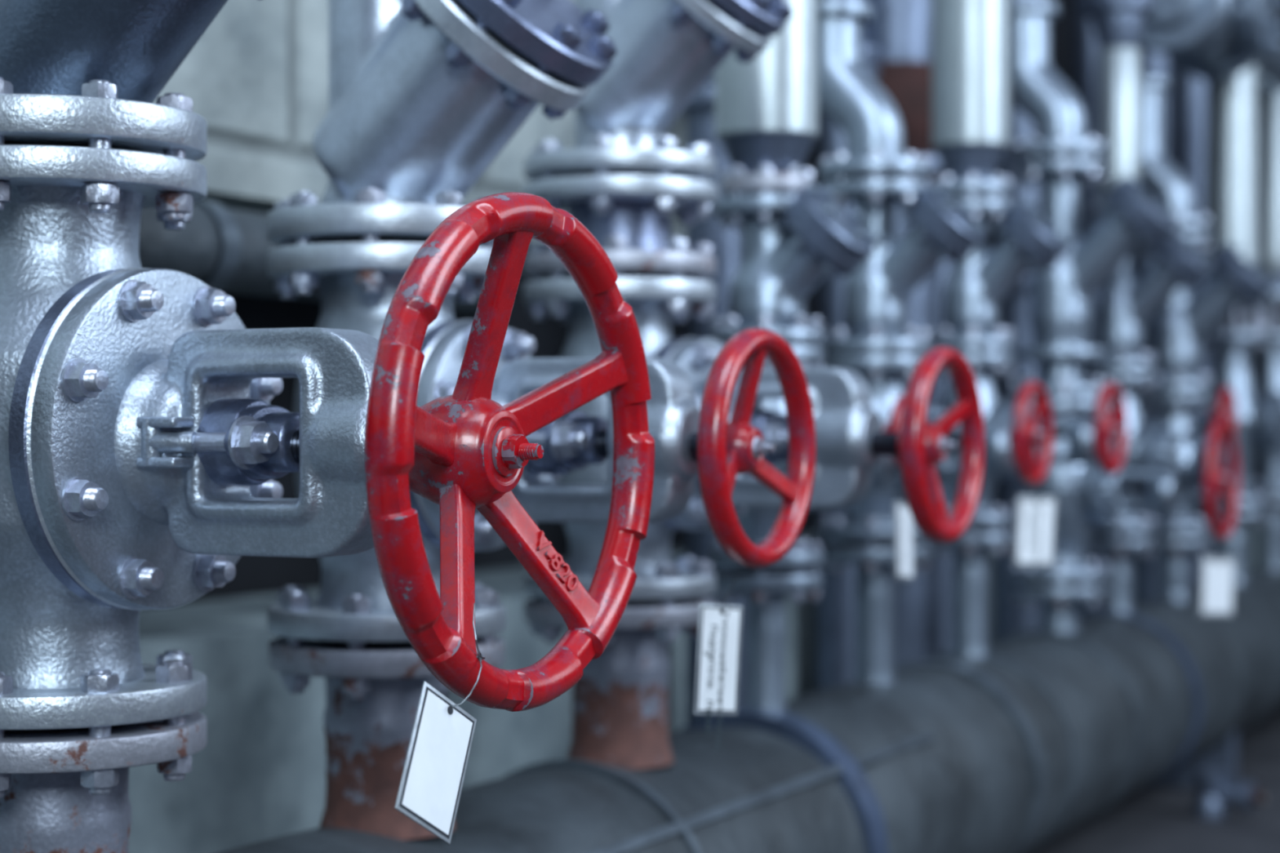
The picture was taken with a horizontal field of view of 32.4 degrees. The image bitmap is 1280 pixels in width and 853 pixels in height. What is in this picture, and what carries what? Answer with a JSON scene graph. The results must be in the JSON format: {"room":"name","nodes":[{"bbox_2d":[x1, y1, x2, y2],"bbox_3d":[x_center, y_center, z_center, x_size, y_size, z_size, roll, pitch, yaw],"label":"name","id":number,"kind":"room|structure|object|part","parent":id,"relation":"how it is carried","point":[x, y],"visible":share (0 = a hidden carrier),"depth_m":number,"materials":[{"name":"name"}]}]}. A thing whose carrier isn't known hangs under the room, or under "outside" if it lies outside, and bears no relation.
{"room":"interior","nodes":[
{"label":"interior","id":0,"kind":"room"},
{"bbox_2d":[191,0,1072,602],"bbox_3d":[-0.289,-0.550,4.264,0.070,2.600,9.200,0,0,28],"label":"wall","id":1,"kind":"structure","parent":0,"point":[254,575],"depth_m":4.12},
{"bbox_2d":[128,0,1262,852],"bbox_3d":[0.133,-0.550,4.101,0.350,2.600,8.900,0,0,28],"label":"wall","id":2,"kind":"structure","parent":0,"point":[259,775],"depth_m":2.64,"materials":[{"name":"grey paint"}]},
{"bbox_2d":[138,199,479,314],"bbox_3d":[-0.880,-0.192,1.640,0.157,0.104,2.800,0,0,28],"label":"pipe","id":3,"kind":"object","parent":2,"relation":"attached to","point":[225,249],"visible":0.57,"depth_m":2.33,"materials":[{"name":"metal"}]},
{"bbox_2d":[1029,709,1279,852],"bbox_3d":[2.405,0.775,2.973,6.200,0.050,13.000,0,0,28],"label":"floor","id":4,"kind":"structure","parent":0,"point":[1149,819],"depth_m":4.17,"materials":[{"name":"concrete"}]},
{"bbox_2d":[679,72,747,726],"bbox_3d":[0.121,-0.350,3.482,0.160,2.200,0.160,0,0,-12],"label":"pipe","id":5,"kind":"object","parent":4,"relation":"on","point":[699,113],"visible":0.09,"depth_m":3.44,"materials":[{"name":"grey metal"}]},
{"bbox_2d":[218,569,1279,852],"bbox_3d":[0.974,0.524,4.339,0.339,0.339,7.900,0,0,28],"label":"pipe","id":6,"kind":"object","parent":4,"relation":"on","point":[1011,749],"visible":0.88,"depth_m":2.97,"materials":[{"name":"metal"}]},
{"bbox_2d":[0,649,206,852],"bbox_3d":[-0.436,0.271,1.635,0.224,0.197,0.224,0,0,28],"label":"riser pipe","id":7,"kind":"object","parent":6,"relation":"on","point":[62,790],"visible":0.79,"depth_m":1.58,"materials":[{"name":"silver metal"}]},
{"bbox_2d":[0,76,654,729],"bbox_3d":[-0.299,-0.017,1.563,0.532,0.455,0.340,0,0,28],"label":"valve","id":8,"kind":"object","parent":7,"relation":"on","point":[144,445],"visible":0.99,"depth_m":1.52,"materials":[{"name":"silver metal"}]},
{"bbox_2d":[0,0,227,161],"bbox_3d":[-0.383,-0.401,1.607,0.344,0.404,0.224,0,0,28],"label":"strainer","id":9,"kind":"object","parent":8,"relation":"on","point":[49,49],"visible":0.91,"depth_m":1.56,"materials":[{"name":"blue metal"}]},
{"bbox_3d":[-0.236,0.012,1.530,0.232,0.035,0.033,0,0,28],"label":"stem","id":10,"kind":"part","parent":8,"relation":"part of","materials":[{"name":"metal"}]},
{"bbox_2d":[394,603,485,844],"bbox_3d":[-0.121,0.181,1.333,0.016,0.142,0.095,0,0,35],"label":"tag","id":11,"kind":"object","parent":8,"relation":"attached to","point":[433,773],"visible":1,"depth_m":1.33,"materials":[{"name":"white"}]},
{"bbox_3d":[-0.123,0.203,1.331,0.017,0.098,0.090,0,0,28],"label":"plate","id":12,"kind":"part","parent":11,"relation":"part of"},
{"bbox_2d":[492,426,516,476],"bbox_3d":[-0.088,0.017,1.453,0.003,0.033,0.033,0,0,28],"label":"washer","id":13,"kind":"object","parent":8,"relation":"in","point":[504,438],"depth_m":1.44,"materials":[{"name":"red paint"}]},
{"bbox_2d":[268,582,504,839],"bbox_3d":[-0.233,0.259,2.025,0.216,0.221,0.216,0,0,28],"label":"riser pipe","id":14,"kind":"object","parent":6,"relation":"on","point":[373,690],"visible":0.64,"depth_m":1.97,"materials":[{"name":"silver metal"}]},
{"bbox_2d":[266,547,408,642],"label":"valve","id":15,"kind":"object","parent":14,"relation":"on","point":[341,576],"depth_m":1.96,"materials":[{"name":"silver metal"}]},
{"bbox_2d":[266,233,426,340],"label":"valve","id":16,"kind":"object","parent":14,"relation":"on","point":[355,281],"depth_m":1.96,"materials":[{"name":"silver metal"}]},
{"bbox_2d":[416,241,493,407],"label":"valve","id":17,"kind":"object","parent":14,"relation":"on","point":[444,344],"depth_m":1.93,"materials":[{"name":"silver metal"}]},
{"bbox_2d":[266,0,617,244],"bbox_3d":[-0.183,-0.399,1.999,0.329,0.460,0.218,0,0,28],"label":"strainer","id":18,"kind":"object","parent":17,"relation":"on","point":[424,95],"visible":0.97,"depth_m":1.94,"materials":[{"name":"silver metal"}]},
{"bbox_2d":[490,327,595,405],"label":"valve","id":19,"kind":"object","parent":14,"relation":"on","point":[517,374],"depth_m":1.93,"materials":[{"name":"silver metal"}]},
{"bbox_2d":[511,391,613,524],"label":"valve","id":20,"kind":"object","parent":14,"relation":"on","point":[576,440],"depth_m":1.91,"materials":[{"name":"silver metal"}]},
{"bbox_2d":[645,328,815,568],"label":"valve","id":21,"kind":"object","parent":14,"relation":"on","point":[691,441],"depth_m":1.86,"materials":[{"name":"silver metal"}]},
{"bbox_3d":[-0.034,0.013,1.921,0.224,0.036,0.033,0,0,28],"label":"stem","id":22,"kind":"part","parent":21,"relation":"part of","materials":[{"name":"metal"}]},
{"bbox_2d":[693,564,742,751],"bbox_3d":[0.074,0.195,1.859,0.060,0.160,0.025,0,0,-43],"label":"tag","id":23,"kind":"object","parent":21,"relation":"attached to","point":[719,626],"visible":1,"depth_m":1.86,"materials":[{"name":"white paper"}]},
{"bbox_3d":[0.067,0.198,1.867,0.060,0.098,0.004,0,0,-43],"label":"plate","id":24,"kind":"part","parent":23,"relation":"part of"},
{"bbox_2d":[751,436,760,459],"bbox_3d":[0.099,0.018,1.852,0.002,0.019,0.019,0,0,28],"label":"washer","id":25,"kind":"object","parent":21,"relation":"in","point":[756,441],"depth_m":1.85,"materials":[{"name":"silver metal"}]},
{"bbox_2d":[524,555,715,769],"bbox_3d":[-0.022,0.258,2.428,0.212,0.223,0.212,0,0,28],"label":"riser pipe","id":26,"kind":"object","parent":6,"relation":"on","point":[620,700],"visible":0.56,"depth_m":2.38,"materials":[{"name":"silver metal"}]},
{"bbox_2d":[524,277,601,357],"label":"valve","id":27,"kind":"object","parent":26,"relation":"on","point":[582,341],"depth_m":2.38,"materials":[{"name":"silver metal"}]},
{"bbox_2d":[521,133,717,322],"bbox_3d":[-0.022,-0.214,2.428,0.216,0.192,0.216,0,0,28],"label":"spool piece","id":28,"kind":"object","parent":27,"relation":"on","point":[628,213],"visible":0.71,"depth_m":2.36,"materials":[{"name":"silver metal"}]},
{"bbox_2d":[524,0,793,181],"bbox_3d":[0.017,-0.484,2.408,0.300,0.420,0.212,0,0,28],"label":"strainer","id":29,"kind":"object","parent":28,"relation":"on","point":[668,51],"visible":0.85,"depth_m":2.35,"materials":[{"name":"silver metal"}]},
{"bbox_2d":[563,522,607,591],"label":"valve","id":30,"kind":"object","parent":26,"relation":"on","point":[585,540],"depth_m":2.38,"materials":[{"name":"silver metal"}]},
{"bbox_2d":[615,276,724,408],"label":"valve","id":31,"kind":"object","parent":26,"relation":"on","point":[646,296],"depth_m":2.35,"materials":[{"name":"silver metal"}]},
{"bbox_2d":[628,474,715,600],"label":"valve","id":32,"kind":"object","parent":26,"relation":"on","point":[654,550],"depth_m":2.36,"materials":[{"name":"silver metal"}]},
{"bbox_2d":[750,368,788,466],"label":"valve","id":33,"kind":"object","parent":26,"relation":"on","point":[772,425],"depth_m":2.32,"materials":[{"name":"silver metal"}]},
{"bbox_2d":[802,346,984,543],"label":"valve","id":34,"kind":"object","parent":26,"relation":"on","point":[854,442],"depth_m":2.28,"materials":[{"name":"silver metal"}]},
{"bbox_3d":[0.176,0.013,2.325,0.225,0.036,0.033,0,0,28],"label":"stem","id":35,"kind":"part","parent":34,"relation":"part of","materials":[{"name":"metal"}]},
{"bbox_2d":[894,466,914,594],"bbox_3d":[0.316,0.123,2.627,0.009,0.151,0.062,0,0,28],"label":"tag","id":36,"kind":"object","parent":34,"relation":"hanging from","point":[904,522],"visible":1,"depth_m":2.62,"materials":[{"name":"white"}]},
{"bbox_3d":[0.316,0.137,2.627,0.007,0.097,0.062,0,0,30],"label":"plate","id":37,"kind":"part","parent":36,"relation":"part of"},
{"bbox_2d":[937,435,945,454],"bbox_3d":[0.310,0.019,2.255,0.002,0.019,0.019,0,0,28],"label":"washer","id":38,"kind":"object","parent":34,"relation":"in","point":[941,439],"depth_m":2.25,"materials":[{"name":"silver metal"}]},
{"bbox_2d":[712,539,822,712],"bbox_3d":[0.160,0.257,2.778,0.140,0.225,0.140,0,0,28],"label":"riser pipe","id":39,"kind":"object","parent":6,"relation":"on","point":[766,590],"visible":0.78,"depth_m":2.75,"materials":[{"name":"silver metal"}]},
{"bbox_2d":[711,315,737,329],"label":"valve","id":40,"kind":"object","parent":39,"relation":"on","point":[730,322],"depth_m":2.74,"materials":[{"name":"metal"}]},
{"bbox_2d":[737,507,780,545],"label":"valve","id":41,"kind":"object","parent":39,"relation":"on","point":[757,524],"depth_m":2.74,"materials":[{"name":"metal"}]},
{"bbox_2d":[756,315,773,328],"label":"valve","id":42,"kind":"object","parent":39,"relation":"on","point":[764,321],"depth_m":2.71,"materials":[{"name":"metal"}]},
{"bbox_2d":[709,548,823,569],"label":"flange","id":43,"kind":"object","parent":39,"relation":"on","point":[807,559],"depth_m":2.72,"materials":[{"name":"metal"}]},
{"bbox_2d":[762,399,786,414],"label":"valve","id":44,"kind":"object","parent":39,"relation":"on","point":[777,405],"depth_m":2.73,"materials":[{"name":"metal"}]},
{"bbox_2d":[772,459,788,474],"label":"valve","id":45,"kind":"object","parent":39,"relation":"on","point":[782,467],"depth_m":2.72,"materials":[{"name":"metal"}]},
{"bbox_2d":[790,345,823,367],"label":"valve","id":46,"kind":"object","parent":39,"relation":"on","point":[812,356],"depth_m":2.73,"materials":[{"name":"metal"}]},
{"bbox_2d":[792,315,822,329],"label":"valve","id":47,"kind":"object","parent":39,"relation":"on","point":[800,322],"depth_m":2.73,"materials":[{"name":"metal"}]},
{"bbox_2d":[709,183,879,346],"bbox_3d":[0.190,-0.201,2.762,0.213,0.200,0.144,0,0,28],"label":"strainer","id":48,"kind":"object","parent":47,"relation":"on","point":[809,236],"visible":0.91,"depth_m":2.73,"materials":[{"name":"silver metal"}]},
{"bbox_2d":[715,0,817,231],"bbox_3d":[0.160,-0.445,2.778,0.130,0.389,0.130,0,0,28],"label":"pipe","id":49,"kind":"object","parent":48,"relation":"on","point":[766,107],"visible":0.82,"depth_m":2.73,"materials":[{"name":"silver metal"}]},
{"bbox_2d":[868,455,901,490],"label":"valve","id":50,"kind":"object","parent":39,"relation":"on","point":[886,471],"depth_m":2.69,"materials":[{"name":"metal"}]},
{"bbox_2d":[883,393,906,433],"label":"valve","id":51,"kind":"object","parent":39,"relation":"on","point":[894,425],"depth_m":2.65,"materials":[{"name":"metal"}]},
{"bbox_2d":[819,515,931,684],"bbox_3d":[0.331,0.248,3.107,0.160,0.242,0.160,0,0,28],"label":"riser pipe","id":52,"kind":"object","parent":6,"relation":"on","point":[874,589],"visible":0.66,"depth_m":3.08,"materials":[{"name":"silver metal"}]},
{"bbox_2d":[817,466,906,542],"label":"valve","id":53,"kind":"object","parent":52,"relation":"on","point":[878,504],"depth_m":3.06,"materials":[{"name":"metal"}]},
{"bbox_2d":[822,353,923,428],"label":"valve","id":54,"kind":"object","parent":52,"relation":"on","point":[885,376],"depth_m":3.05,"materials":[{"name":"metal"}]},
{"bbox_2d":[820,178,987,355],"bbox_3d":[0.366,-0.221,3.088,0.239,0.241,0.160,0,0,28],"label":"strainer","id":55,"kind":"object","parent":54,"relation":"on","point":[877,294],"visible":0.88,"depth_m":3.06,"materials":[{"name":"silver metal"}]},
{"bbox_2d":[817,0,930,212],"bbox_3d":[0.311,-0.452,3.117,0.202,0.291,0.156,0,0,28],"label":"pipe","id":56,"kind":"object","parent":55,"relation":"on","point":[870,123],"visible":0.77,"depth_m":3.08,"materials":[{"name":"silver metal"}]},
{"bbox_2d":[935,421,961,487],"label":"valve","id":57,"kind":"object","parent":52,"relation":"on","point":[946,467],"depth_m":3.04,"materials":[{"name":"metal"}]},
{"bbox_3d":[0.461,0.020,3.039,0.146,0.037,0.016,0,0,28],"label":"stem","id":58,"kind":"part","parent":57,"relation":"part of","materials":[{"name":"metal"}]},
{"bbox_2d":[982,381,1053,484],"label":"valve","id":59,"kind":"object","parent":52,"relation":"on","point":[1006,444],"depth_m":3.00,"materials":[{"name":"metal"}]},
{"bbox_2d":[1013,484,1056,586],"bbox_3d":[0.544,0.146,3.011,0.070,0.145,0.014,0,0,-27],"label":"tag","id":60,"kind":"object","parent":59,"relation":"attached to","point":[1035,522],"visible":1,"depth_m":3.01,"materials":[{"name":"white"}]},
{"bbox_2d":[1035,427,1038,438],"bbox_3d":[0.541,0.009,2.997,0.002,0.015,0.015,0,0,28],"label":"washer","id":61,"kind":"object","parent":59,"relation":"in","point":[1036,428],"depth_m":2.99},
{"bbox_2d":[927,504,1014,657],"bbox_3d":[0.522,0.247,3.472,0.136,0.244,0.136,0,0,28],"label":"riser pipe","id":62,"kind":"object","parent":6,"relation":"on","point":[971,549],"visible":0.72,"depth_m":3.45,"materials":[{"name":"silver metal"}]},
{"bbox_2d":[937,365,957,411],"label":"valve","id":63,"kind":"object","parent":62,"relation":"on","point":[950,398],"depth_m":3.45,"materials":[{"name":"metal"}]},
{"bbox_2d":[958,350,1015,425],"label":"valve","id":64,"kind":"object","parent":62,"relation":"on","point":[984,365],"depth_m":3.43,"materials":[{"name":"metal"}]},
{"bbox_2d":[928,197,1072,351],"bbox_3d":[0.561,-0.236,3.451,0.225,0.237,0.136,0,0,28],"label":"strainer","id":65,"kind":"object","parent":64,"relation":"on","point":[975,286],"visible":0.86,"depth_m":3.42,"materials":[{"name":"silver metal"}]},
{"bbox_2d":[930,0,1011,226],"bbox_3d":[0.522,-0.538,3.472,0.126,0.438,0.126,0,0,28],"label":"pipe","id":66,"kind":"object","parent":65,"relation":"on","point":[971,38],"visible":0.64,"depth_m":3.42,"materials":[{"name":"silver metal"}]},
{"bbox_2d":[967,468,1021,528],"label":"valve","id":67,"kind":"object","parent":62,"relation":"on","point":[983,518],"depth_m":3.43,"materials":[{"name":"metal"}]},
{"bbox_2d":[1049,382,1127,474],"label":"valve","id":68,"kind":"object","parent":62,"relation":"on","point":[1088,440],"depth_m":3.37,"materials":[{"name":"metal"}]},
{"bbox_3d":[0.649,0.012,3.406,0.139,0.034,0.016,0,0,28],"label":"stem","id":69,"kind":"part","parent":68,"relation":"part of","materials":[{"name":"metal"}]},
{"bbox_2d":[1008,560,1111,632],"bbox_3d":[0.744,0.304,3.899,0.180,0.130,0.180,0,0,28],"label":"riser pipe","id":70,"kind":"object","parent":6,"relation":"on","point":[1060,602],"visible":0.82,"depth_m":3.86,"materials":[{"name":"silver metal"}]},
{"bbox_2d":[1005,377,1239,583],"bbox_3d":[0.833,0.093,3.845,0.396,0.358,0.210,0,0,26],"label":"valve","id":71,"kind":"object","parent":70,"relation":"on","point":[1087,497],"visible":0.71,"depth_m":3.83,"materials":[{"name":"metal"}]},
{"bbox_2d":[1013,360,1102,397],"bbox_3d":[0.744,-0.083,3.899,0.164,0.065,0.164,0,0,28],"label":"spool piece","id":72,"kind":"object","parent":71,"relation":"on","point":[1049,373],"visible":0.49,"depth_m":3.86,"materials":[{"name":"silver metal"}]},
{"bbox_2d":[1013,158,1179,360],"bbox_3d":[0.799,-0.292,3.870,0.287,0.348,0.164,0,0,28],"label":"strainer","id":73,"kind":"object","parent":72,"relation":"on","point":[1060,303],"visible":0.93,"depth_m":3.85,"materials":[{"name":"silver metal"}]},
{"bbox_2d":[1009,0,1107,186],"bbox_3d":[0.724,-0.592,3.909,0.211,0.318,0.166,0,0,28],"label":"pipe","id":74,"kind":"object","parent":73,"relation":"on","point":[1056,114],"visible":0.88,"depth_m":3.88,"materials":[{"name":"silver metal"}]},
{"bbox_3d":[0.898,0.101,3.819,0.198,0.039,0.016,0,0,28],"label":"stem","id":75,"kind":"part","parent":71,"relation":"part of","materials":[{"name":"metal"}]},
{"bbox_2d":[1199,539,1235,616],"bbox_3d":[0.996,0.255,3.777,0.076,0.145,0.016,0,0,-25],"label":"tag","id":76,"kind":"object","parent":71,"relation":"attached to","point":[1217,574],"visible":0.97,"depth_m":3.78,"materials":[{"name":"white paper"}]},
{"bbox_2d":[1087,515,1155,613],"bbox_3d":[0.923,0.271,4.241,0.140,0.196,0.140,0,0,28],"label":"riser pipe","id":77,"kind":"object","parent":6,"relation":"on","point":[1118,548],"visible":0.61,"depth_m":4.21,"materials":[{"name":"silver metal"}]},
{"bbox_2d":[1083,351,1236,534],"bbox_3d":[0.994,0.032,4.212,0.293,0.347,0.140,0,0,23],"label":"valve","id":78,"kind":"object","parent":77,"relation":"on","point":[1149,445],"visible":0.61,"depth_m":4.18,"materials":[{"name":"metal"}]},
{"bbox_2d":[1083,221,1214,372],"bbox_3d":[0.971,-0.249,4.216,0.248,0.287,0.140,0,0,28],"label":"strainer","id":79,"kind":"object","parent":78,"relation":"on","point":[1126,301],"visible":0.8,"depth_m":4.20,"materials":[{"name":"silver metal"}]},
{"bbox_2d":[1081,0,1155,222],"bbox_3d":[0.923,-0.742,4.241,0.140,0.769,0.140,0,0,-4],"label":"pipe","id":80,"kind":"object","parent":79,"relation":"on","point":[1117,25],"visible":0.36,"depth_m":4.21,"materials":[{"name":"silver metal"}]},
{"bbox_3d":[1.042,0.014,4.179,0.128,0.088,0.016,0,0,28],"label":"stem","id":81,"kind":"part","parent":78,"relation":"part of","materials":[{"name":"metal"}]},
{"bbox_2d":[1145,516,1213,601],"bbox_3d":[1.125,0.281,4.629,0.156,0.178,0.156,0,0,28],"label":"riser pipe","id":82,"kind":"object","parent":6,"relation":"on","point":[1174,568],"visible":0.69,"depth_m":4.60,"materials":[{"name":"silver metal"}]},
{"bbox_2d":[1137,391,1213,434],"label":"valve","id":83,"kind":"object","parent":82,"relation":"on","point":[1175,410],"depth_m":4.59,"materials":[{"name":"silver metal"}]},
{"bbox_2d":[1140,231,1274,392],"bbox_3d":[1.179,-0.238,4.601,0.280,0.330,0.160,0,0,28],"label":"strainer","id":84,"kind":"object","parent":83,"relation":"on","point":[1178,330],"visible":0.76,"depth_m":4.57,"materials":[{"name":"silver metal"}]},
{"bbox_2d":[1139,76,1211,253],"bbox_3d":[1.104,-0.551,4.640,0.197,0.363,0.150,0,0,28],"label":"pipe","id":85,"kind":"object","parent":84,"relation":"on","point":[1160,178],"visible":0.52,"depth_m":4.62,"materials":[{"name":"silver metal"}]},
{"bbox_2d":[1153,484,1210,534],"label":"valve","id":86,"kind":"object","parent":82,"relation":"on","point":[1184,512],"depth_m":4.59,"materials":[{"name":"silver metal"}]},
{"bbox_2d":[1177,441,1191,465],"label":"valve","id":87,"kind":"object","parent":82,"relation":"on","point":[1184,448],"depth_m":4.58,"materials":[{"name":"silver metal"}]},
{"bbox_2d":[1220,441,1228,475],"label":"valve","id":88,"kind":"object","parent":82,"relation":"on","point":[1224,462],"depth_m":4.53,"materials":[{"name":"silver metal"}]},
{"bbox_2d":[1194,492,1270,585],"bbox_3d":[1.375,0.261,5.108,0.170,0.216,0.170,0,0,28],"label":"riser pipe","id":89,"kind":"object","parent":6,"relation":"on","point":[1235,545],"visible":0.56,"depth_m":5.07,"materials":[{"name":"silver metal"}]},
{"bbox_2d":[1194,315,1279,507],"bbox_3d":[1.390,-0.035,5.100,0.206,0.441,0.170,0,0,28],"label":"valve","id":90,"kind":"object","parent":89,"relation":"on","point":[1256,420],"visible":0.72,"depth_m":5.06,"materials":[{"name":"silver metal"}]},
{"bbox_2d":[1201,60,1270,326],"bbox_3d":[1.375,-0.552,5.108,0.170,0.636,0.170,0,0,28],"label":"pipe","id":91,"kind":"object","parent":90,"relation":"on","point":[1232,194],"visible":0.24,"depth_m":5.05,"materials":[{"name":"silver metal"}]},
{"bbox_2d":[1139,0,1279,93],"bbox_3d":[1.354,-0.900,5.007,0.287,0.230,1.070,0,0,28],"label":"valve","id":92,"kind":"object","parent":91,"relation":"on","point":[1207,39],"visible":0.91,"depth_m":4.72,"materials":[{"name":"silver metal"}]},
{"bbox_2d":[1250,480,1279,570],"bbox_3d":[1.596,0.252,5.534,0.160,0.234,0.160,0,0,28],"label":"riser pipe","id":93,"kind":"object","parent":6,"relation":"on","point":[1270,532],"visible":0.53,"depth_m":5.51,"materials":[{"name":"silver metal"}]},
{"bbox_2d":[1250,438,1279,493],"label":"valve","id":94,"kind":"object","parent":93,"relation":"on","point":[1268,460],"depth_m":5.50,"materials":[{"name":"silver metal"}]},
{"bbox_2d":[1254,316,1279,401],"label":"valve","id":95,"kind":"object","parent":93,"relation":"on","point":[1268,377],"depth_m":5.50,"materials":[{"name":"silver metal"}]},
{"bbox_2d":[1243,91,1279,317],"bbox_3d":[1.596,-0.596,5.534,0.160,0.637,0.160,0,0,28],"label":"pipe","id":96,"kind":"object","parent":95,"relation":"on","point":[1269,103],"visible":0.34,"depth_m":5.50,"materials":[{"name":"silver metal"}]},
{"bbox_2d":[816,0,880,690],"bbox_3d":[0.365,-0.350,3.994,0.144,2.200,0.144,0,0,-12],"label":"pipe","id":97,"kind":"object","parent":4,"relation":"on","point":[836,606],"visible":0.2,"depth_m":3.95,"materials":[{"name":"grey metal"}]},
{"bbox_2d":[866,0,945,666],"bbox_3d":[0.472,-0.350,4.048,0.256,2.200,0.256,0,0,-25],"label":"pipe","id":98,"kind":"object","parent":4,"relation":"on","point":[902,29],"visible":0.1,"depth_m":3.97,"materials":[{"name":"grey metal"}]},
{"bbox_2d":[940,259,953,654],"bbox_3d":[0.590,-0.350,4.425,0.160,2.200,0.160,0,0,-12],"label":"pipe","id":99,"kind":"object","parent":4,"relation":"on","point":[946,561],"visible":0.02,"depth_m":4.38,"materials":[{"name":"grey metal"}]},
{"bbox_2d":[992,0,1047,643],"bbox_3d":[0.840,-0.350,4.860,0.192,2.200,0.192,0,0,-25],"label":"pipe","id":100,"kind":"object","parent":4,"relation":"on","point":[1009,619],"visible":0.06,"depth_m":4.81,"materials":[{"name":"silver metal"}]},
{"bbox_2d":[1072,0,1104,617],"bbox_3d":[1.122,-0.350,5.446,0.160,2.200,0.160,0,0,-12],"label":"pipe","id":101,"kind":"object","parent":4,"relation":"on","point":[1085,45],"visible":0.02,"depth_m":5.40,"materials":[{"name":"silver metal"}]},
{"bbox_2d":[1133,44,1170,605],"bbox_3d":[1.385,-0.350,5.949,0.160,2.200,0.160,0,0,-12],"label":"pipe","id":102,"kind":"object","parent":4,"relation":"on","point":[1146,575],"visible":0.02,"depth_m":5.91,"materials":[{"name":"grey metal"}]},
{"bbox_2d":[1149,730,1237,788],"bbox_3d":[1.114,0.691,4.608,0.260,0.119,0.060,0,0,28],"label":"saddle","id":103,"kind":"object","parent":4,"relation":"on","point":[1224,757],"visible":0.27,"depth_m":4.55,"materials":[{"name":"grey metal"}]},
{"bbox_2d":[1170,57,1218,589],"bbox_3d":[1.559,-0.350,6.197,0.224,2.200,0.224,0,0,-25],"label":"pipe","id":104,"kind":"object","parent":4,"relation":"on","point":[1188,91],"visible":0.05,"depth_m":6.13,"materials":[{"name":"silver metal"}]},
{"bbox_2d":[1192,768,1264,819],"bbox_3d":[1.125,0.705,4.209,0.132,0.090,0.064,0,0,28],"label":"valve","id":105,"kind":"object","parent":4,"relation":"on","point":[1212,799],"visible":1,"depth_m":4.20,"materials":[{"name":"silver metal"}]},
{"bbox_2d":[1218,6,1279,480],"bbox_3d":[3.035,-0.550,7.775,2.720,2.600,0.100,0,0,28],"label":"pipe","id":106,"kind":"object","parent":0,"point":[1254,353],"depth_m":8.12,"materials":[{"name":"silver metal"}]}
]}

